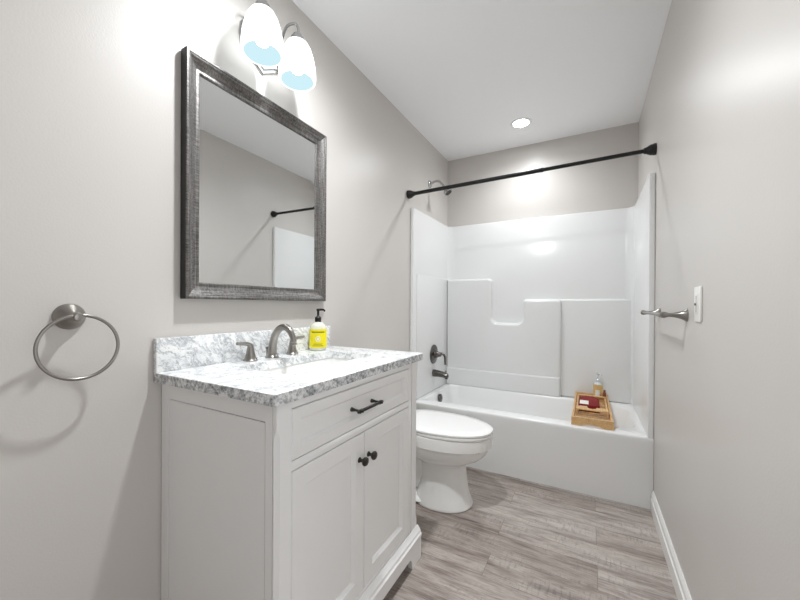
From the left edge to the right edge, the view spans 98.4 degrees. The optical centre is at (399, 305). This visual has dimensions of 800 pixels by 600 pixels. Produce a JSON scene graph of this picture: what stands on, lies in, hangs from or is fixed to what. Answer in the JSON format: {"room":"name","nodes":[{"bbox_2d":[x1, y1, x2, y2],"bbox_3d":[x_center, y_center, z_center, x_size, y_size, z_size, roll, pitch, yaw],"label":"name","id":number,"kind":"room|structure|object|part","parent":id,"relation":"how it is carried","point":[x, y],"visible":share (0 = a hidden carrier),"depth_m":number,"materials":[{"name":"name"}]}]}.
{"room":"bathroom","nodes":[
{"label":"bathroom","id":0,"kind":"room"},
{"bbox_2d":[0,0,447,599],"bbox_3d":[-0.534,-0.137,1.631,0.100,2.525,4.150,0,0,29],"label":"wall","id":1,"kind":"structure","parent":0,"point":[90,90],"depth_m":1.00,"materials":[{"name":"paint"}]},
{"bbox_2d":[33,304,119,380],"bbox_3d":[-0.842,0.093,0.897,0.066,0.197,0.171,0,0,29],"label":"towel ring","id":2,"kind":"object","parent":1,"relation":"attached to","point":[65,316],"visible":1,"depth_m":0.89,"materials":[{"name":"silver metal"}]},
{"bbox_2d":[153,326,329,372],"bbox_3d":[-0.569,0.155,1.442,0.019,0.107,0.825,0,0,29],"label":"backsplash","id":3,"kind":"structure","parent":1,"relation":"attached to","point":[182,352],"depth_m":1.24,"materials":[{"name":"stone"}]},
{"bbox_2d":[180,46,326,300],"bbox_3d":[-0.553,-0.441,1.449,0.036,0.832,0.692,0,0,29],"label":"wall mirror","id":4,"kind":"object","parent":1,"relation":"attached to","point":[253,217],"visible":1,"depth_m":1.36,"materials":[{"name":"grey metal"}]},
{"bbox_2d":[199,76,314,288],"bbox_3d":[-0.562,-0.441,1.454,0.006,0.732,0.592,0,0,29],"label":"mirror glass","id":5,"kind":"object","parent":4,"relation":"attached to","point":[257,167],"depth_m":1.39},
{"bbox_2d":[239,0,315,91],"bbox_3d":[-0.493,-1.068,1.386,0.195,0.242,0.328,0,0,29],"label":"vanity light","id":6,"kind":"object","parent":1,"relation":"attached to","point":[261,37],"visible":1,"depth_m":1.36,"materials":[{"name":"white glass"}]},
{"bbox_3d":[-0.516,-1.028,1.298,0.151,0.162,0.151,0,0,29],"label":"lamp shade","id":7,"kind":"part","parent":6,"relation":"part of","materials":[{"name":"white glass"}]},
{"bbox_3d":[-0.516,-1.041,1.298,0.064,0.125,0.064,0,0,29],"label":"bulb","id":8,"kind":"part","parent":6,"relation":"part of","materials":[{"name":"white glass"}]},
{"bbox_3d":[-0.486,-1.124,1.449,0.131,0.130,0.026,0,0,1],"label":"arm","id":9,"kind":"part","parent":6,"relation":"part of","materials":[{"name":"silver metal"}]},
{"bbox_3d":[-0.431,-1.028,1.453,0.151,0.162,0.151,0,0,29],"label":"lamp shade","id":10,"kind":"part","parent":6,"relation":"part of","materials":[{"name":"white glass"}]},
{"bbox_3d":[-0.431,-1.041,1.453,0.064,0.125,0.064,0,0,29],"label":"bulb","id":11,"kind":"part","parent":6,"relation":"part of","materials":[{"name":"white glass"}]},
{"bbox_2d":[428,180,451,195],"bbox_3d":[0.340,-0.999,2.905,0.202,0.150,0.074,0,0,29],"label":"shower","id":12,"kind":"object","parent":1,"relation":"attached to","point":[448,191],"visible":0.81,"depth_m":2.89,"materials":[{"name":"silver metal"}]},
{"bbox_3d":[0.320,-1.025,2.916,0.139,0.080,0.019,0,0,29],"label":"arm","id":13,"kind":"part","parent":12,"relation":"part of","materials":[{"name":"silver metal"}]},
{"bbox_2d":[406,143,656,198],"bbox_3d":[0.741,-0.856,2.260,1.525,0.104,0.065,0,0,27],"label":"shower curtain rod","id":14,"kind":"object","parent":1,"relation":"attached to","point":[651,149],"visible":1,"depth_m":2.19,"materials":[{"name":"black metal"}]},
{"bbox_3d":[0.507,-0.850,2.379,0.890,0.051,0.027,0,0,27],"label":"rod","id":15,"kind":"part","parent":14,"relation":"part of","materials":[{"name":"black metal"}]},
{"bbox_3d":[1.129,-0.863,2.064,0.544,0.041,0.030,0,0,27],"label":"rod","id":16,"kind":"part","parent":14,"relation":"part of","materials":[{"name":"black metal"}]},
{"bbox_2d":[292,0,671,160],"bbox_3d":[0.186,-1.434,1.238,1.725,0.080,4.150,0,0,29],"label":"ceiling","id":17,"kind":"structure","parent":0,"point":[460,72],"depth_m":1.96,"materials":[{"name":"paint"}]},
{"bbox_2d":[510,118,531,128],"bbox_3d":[0.922,-1.391,2.630,0.156,0.006,0.156,0,0,29],"label":"recessed light","id":18,"kind":"object","parent":17,"relation":"in","point":[519,123],"visible":1,"depth_m":2.63,"materials":[{"name":"plastic"}]},
{"bbox_2d":[383,466,677,599],"bbox_3d":[0.172,1.161,1.245,1.725,0.060,4.150,0,0,29],"label":"floor","id":19,"kind":"structure","parent":0,"point":[518,539],"depth_m":1.60,"materials":[{"name":"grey wood"}]},
{"bbox_2d":[161,362,421,599],"bbox_3d":[-0.329,0.685,1.324,0.558,0.886,0.816,0,0,29],"label":"vanity cabinet","id":20,"kind":"object","parent":19,"relation":"on","point":[313,497],"visible":0.94,"depth_m":1.02,"materials":[{"name":"paint"}]},
{"bbox_3d":[-0.534,0.610,0.988,0.437,0.629,0.011,0,0,29],"label":"panel","id":21,"kind":"part","parent":20,"relation":"part of","materials":[{"name":"paint"}]},
{"bbox_3d":[-0.539,0.634,0.992,0.505,0.786,0.016,0,0,29],"label":"frame","id":22,"kind":"part","parent":20,"relation":"part of","materials":[{"name":"paint"}]},
{"bbox_3d":[-0.301,0.686,0.880,0.013,0.886,0.049,0,0,29],"label":"corner post","id":23,"kind":"part","parent":20,"relation":"part of","materials":[{"name":"paint"}]},
{"bbox_2d":[153,326,422,406],"bbox_3d":[-0.335,0.172,1.325,0.543,0.137,0.844,0,0,29],"label":"countertop","id":24,"kind":"structure","parent":20,"relation":"on","point":[214,364],"depth_m":1.15,"materials":[{"name":"stone"}]},
{"bbox_2d":[236,324,304,361],"bbox_3d":[-0.475,0.140,1.390,0.169,0.139,0.338,0,0,29],"label":"faucet","id":25,"kind":"object","parent":24,"relation":"on","point":[271,350],"visible":1,"depth_m":1.38,"materials":[{"name":"silver metal"}]},
{"bbox_3d":[-0.581,0.171,1.306,0.052,0.076,0.089,0,0,29],"label":"lever handle","id":26,"kind":"part","parent":25,"relation":"part of","materials":[{"name":"silver metal"}]},
{"bbox_3d":[-0.474,0.140,1.382,0.161,0.139,0.054,0,0,29],"label":"spout","id":27,"kind":"part","parent":25,"relation":"part of","materials":[{"name":"silver metal"}]},
{"bbox_3d":[-0.462,0.171,1.525,0.052,0.076,0.089,0,0,29],"label":"lever handle","id":28,"kind":"part","parent":25,"relation":"part of","materials":[{"name":"silver metal"}]},
{"bbox_2d":[262,358,352,373],"bbox_3d":[-0.339,0.317,1.340,0.290,0.152,0.537,0,0,29],"label":"sink","id":29,"kind":"object","parent":24,"relation":"in","point":[299,367],"visible":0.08,"depth_m":1.48,"materials":[{"name":"ceramic"}]},
{"bbox_2d":[309,308,326,350],"bbox_3d":[-0.392,0.110,1.651,0.083,0.198,0.084,0,0,29],"label":"soap dispenser","id":30,"kind":"object","parent":24,"relation":"on","point":[318,330],"visible":1,"depth_m":1.62,"materials":[{"name":"plastic"}]},
{"bbox_2d":[309,322,326,350],"bbox_3d":[-0.392,0.140,1.651,0.083,0.138,0.084,0,0,29],"label":"bottle","id":31,"kind":"object","parent":30,"relation":"attached to","point":[318,330],"depth_m":1.62,"materials":[{"name":"plastic"}]},
{"bbox_3d":[-0.213,0.707,1.052,0.022,0.542,0.330,0,0,29],"label":"door","id":32,"kind":"part","parent":20,"relation":"part of","materials":[{"name":"paint"}]},
{"bbox_3d":[-0.131,0.338,1.198,0.022,0.134,0.664,0,0,29],"label":"drawer","id":33,"kind":"part","parent":20,"relation":"part of","materials":[{"name":"paint"}]},
{"bbox_3d":[-0.124,0.520,1.159,0.033,0.031,0.031,0,0,29],"label":"knob","id":34,"kind":"part","parent":20,"relation":"part of","materials":[{"name":"black metal"}]},
{"bbox_3d":[-0.111,0.343,1.187,0.048,0.015,0.150,0,0,29],"label":"bar pull","id":35,"kind":"part","parent":20,"relation":"part of","materials":[{"name":"black metal"}]},
{"bbox_3d":[-0.098,0.520,1.207,0.033,0.031,0.031,0,0,29],"label":"knob","id":36,"kind":"part","parent":20,"relation":"part of","materials":[{"name":"black metal"}]},
{"bbox_3d":[-0.053,0.707,1.346,0.022,0.542,0.329,0,0,29],"label":"door","id":37,"kind":"part","parent":20,"relation":"part of","materials":[{"name":"paint"}]},
{"bbox_3d":[0.058,0.686,1.538,0.013,0.886,0.053,0,0,29],"label":"corner post","id":38,"kind":"part","parent":20,"relation":"part of","materials":[{"name":"paint"}]},
{"bbox_2d":[416,409,492,512],"bbox_3d":[0.183,0.746,2.061,0.729,0.764,0.407,0,0,29],"label":"toilet","id":39,"kind":"object","parent":19,"relation":"on","point":[446,442],"visible":0.63,"depth_m":1.90,"materials":[{"name":"ceramic"}]},
{"bbox_3d":[0.273,0.707,2.016,0.524,0.016,0.374,0,0,29],"label":"seat","id":40,"kind":"part","parent":39,"relation":"part of","materials":[{"name":"plastic"}]},
{"bbox_3d":[0.262,0.686,2.022,0.553,0.021,0.378,0,0,29],"label":"lid","id":41,"kind":"part","parent":39,"relation":"part of","materials":[{"name":"plastic"}]},
{"bbox_2d":[416,383,653,509],"bbox_3d":[0.929,0.931,2.628,1.524,0.400,0.795,0,0,29],"label":"bathtub","id":42,"kind":"object","parent":19,"relation":"on","point":[534,437],"visible":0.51,"depth_m":2.19,"materials":[{"name":"white ceramic"}]},
{"bbox_2d":[438,394,442,401],"bbox_3d":[0.347,0.781,2.933,0.025,0.070,0.070,0,0,29],"label":"overflow plate","id":43,"kind":"object","parent":42,"relation":"attached to","point":[440,397],"visible":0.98,"depth_m":2.91,"materials":[{"name":"silver metal"}]},
{"bbox_2d":[571,392,613,430],"bbox_3d":[1.329,0.697,2.394,0.226,0.072,0.704,0,0,29],"label":"caddy","id":44,"kind":"object","parent":42,"relation":"on","point":[576,419],"visible":0.93,"depth_m":2.20,"materials":[{"name":"brown wood"}]},
{"bbox_3d":[1.237,0.697,2.444,0.013,0.025,0.678,0,0,29],"label":"rail","id":45,"kind":"part","parent":44,"relation":"part of","materials":[{"name":"brown wood"}]},
{"bbox_2d":[579,396,599,412],"bbox_3d":[1.313,0.676,2.398,0.123,0.048,0.271,0,0,29],"label":"pouch","id":46,"kind":"object","parent":44,"relation":"in","point":[591,402],"visible":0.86,"depth_m":2.33,"materials":[{"name":"fabric"}]},
{"bbox_2d":[576,394,608,418],"bbox_3d":[1.319,0.681,2.376,0.182,0.038,0.425,0,0,29],"label":"tray","id":47,"kind":"object","parent":44,"relation":"on","point":[604,409],"depth_m":2.25,"materials":[{"name":"brown wood"}]},
{"bbox_3d":[1.494,0.709,2.697,0.226,0.049,0.013,0,0,29],"label":"panel","id":48,"kind":"part","parent":44,"relation":"part of","materials":[{"name":"brown wood"}]},
{"bbox_3d":[1.163,0.709,2.091,0.226,0.049,0.013,0,0,29],"label":"panel","id":49,"kind":"part","parent":44,"relation":"part of","materials":[{"name":"brown wood"}]},
{"bbox_2d":[593,373,602,395],"bbox_3d":[1.502,0.603,2.618,0.065,0.196,0.067,0,0,29],"label":"pump bottle","id":50,"kind":"object","parent":44,"relation":"on","point":[597,386],"visible":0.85,"depth_m":2.60,"materials":[{"name":"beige plastic"}]},
{"bbox_3d":[1.420,0.698,2.344,0.013,0.025,0.678,0,0,29],"label":"rail","id":51,"kind":"part","parent":44,"relation":"part of","materials":[{"name":"brown wood"}]},
{"bbox_2d":[448,122,638,226],"bbox_3d":[1.150,-0.131,3.018,1.525,2.525,0.100,0,0,29],"label":"wall","id":52,"kind":"structure","parent":0,"point":[611,184],"depth_m":2.91,"materials":[{"name":"paint"}]},
{"bbox_2d":[410,172,655,437],"bbox_3d":[0.935,-0.009,2.627,1.524,1.479,0.791,0,0,29],"label":"shower surround","id":53,"kind":"object","parent":52,"relation":"attached to","point":[542,305],"visible":0.95,"depth_m":2.83,"materials":[{"name":"white plastic"}]},
{"bbox_3d":[0.293,0.240,2.982,0.008,0.971,0.686,0,0,29],"label":"panel","id":54,"kind":"part","parent":53,"relation":"part of","materials":[{"name":"white plastic"}]},
{"bbox_2d":[430,345,445,364],"bbox_3d":[0.339,0.414,2.937,0.118,0.165,0.164,0,0,29],"label":"shower valve","id":55,"kind":"object","parent":53,"relation":"attached to","point":[434,354],"visible":1,"depth_m":2.92,"materials":[{"name":"silver metal"}]},
{"bbox_3d":[0.348,0.440,2.932,0.099,0.113,0.060,0,0,29],"label":"lever handle","id":56,"kind":"part","parent":55,"relation":"part of","materials":[{"name":"silver metal"}]},
{"bbox_2d":[432,369,448,378],"bbox_3d":[0.345,0.579,2.933,0.134,0.073,0.064,0,0,29],"label":"tub spout","id":57,"kind":"object","parent":53,"relation":"attached to","point":[435,373],"visible":1,"depth_m":2.92,"materials":[{"name":"silver metal"}]},
{"bbox_2d":[638,0,799,599],"bbox_3d":[0.892,-0.127,0.852,0.100,2.525,4.150,0,0,29],"label":"wall","id":58,"kind":"structure","parent":0,"point":[721,108],"depth_m":0.91,"materials":[{"name":"paint"}]},
{"bbox_2d":[640,308,688,321],"bbox_3d":[1.171,0.034,1.556,0.082,0.048,0.605,0,0,29],"label":"towel bar","id":59,"kind":"object","parent":58,"relation":"attached to","point":[683,315],"visible":1,"depth_m":1.31,"materials":[{"name":"silver metal"}]},
{"bbox_3d":[1.304,0.034,1.800,0.082,0.048,0.048,0,0,29],"label":"post","id":60,"kind":"part","parent":59,"relation":"part of","materials":[{"name":"silver metal"}]},
{"bbox_3d":[1.037,0.034,1.311,0.082,0.048,0.048,0,0,29],"label":"post","id":61,"kind":"part","parent":59,"relation":"part of","materials":[{"name":"silver metal"}]},
{"bbox_2d":[651,491,691,599],"bbox_3d":[0.960,1.079,1.112,0.014,0.112,1.832,0,0,29],"label":"baseboard","id":62,"kind":"structure","parent":58,"relation":"attached to","point":[680,586],"depth_m":1.48,"materials":[{"name":"paint"}]},
{"bbox_2d":[694,286,701,321],"bbox_3d":[0.990,-0.006,1.151,0.013,0.117,0.072,0,0,29],"label":"light switch","id":63,"kind":"object","parent":58,"relation":"attached to","point":[697,290],"visible":1,"depth_m":1.14,"materials":[{"name":"white plastic"}]}
]}

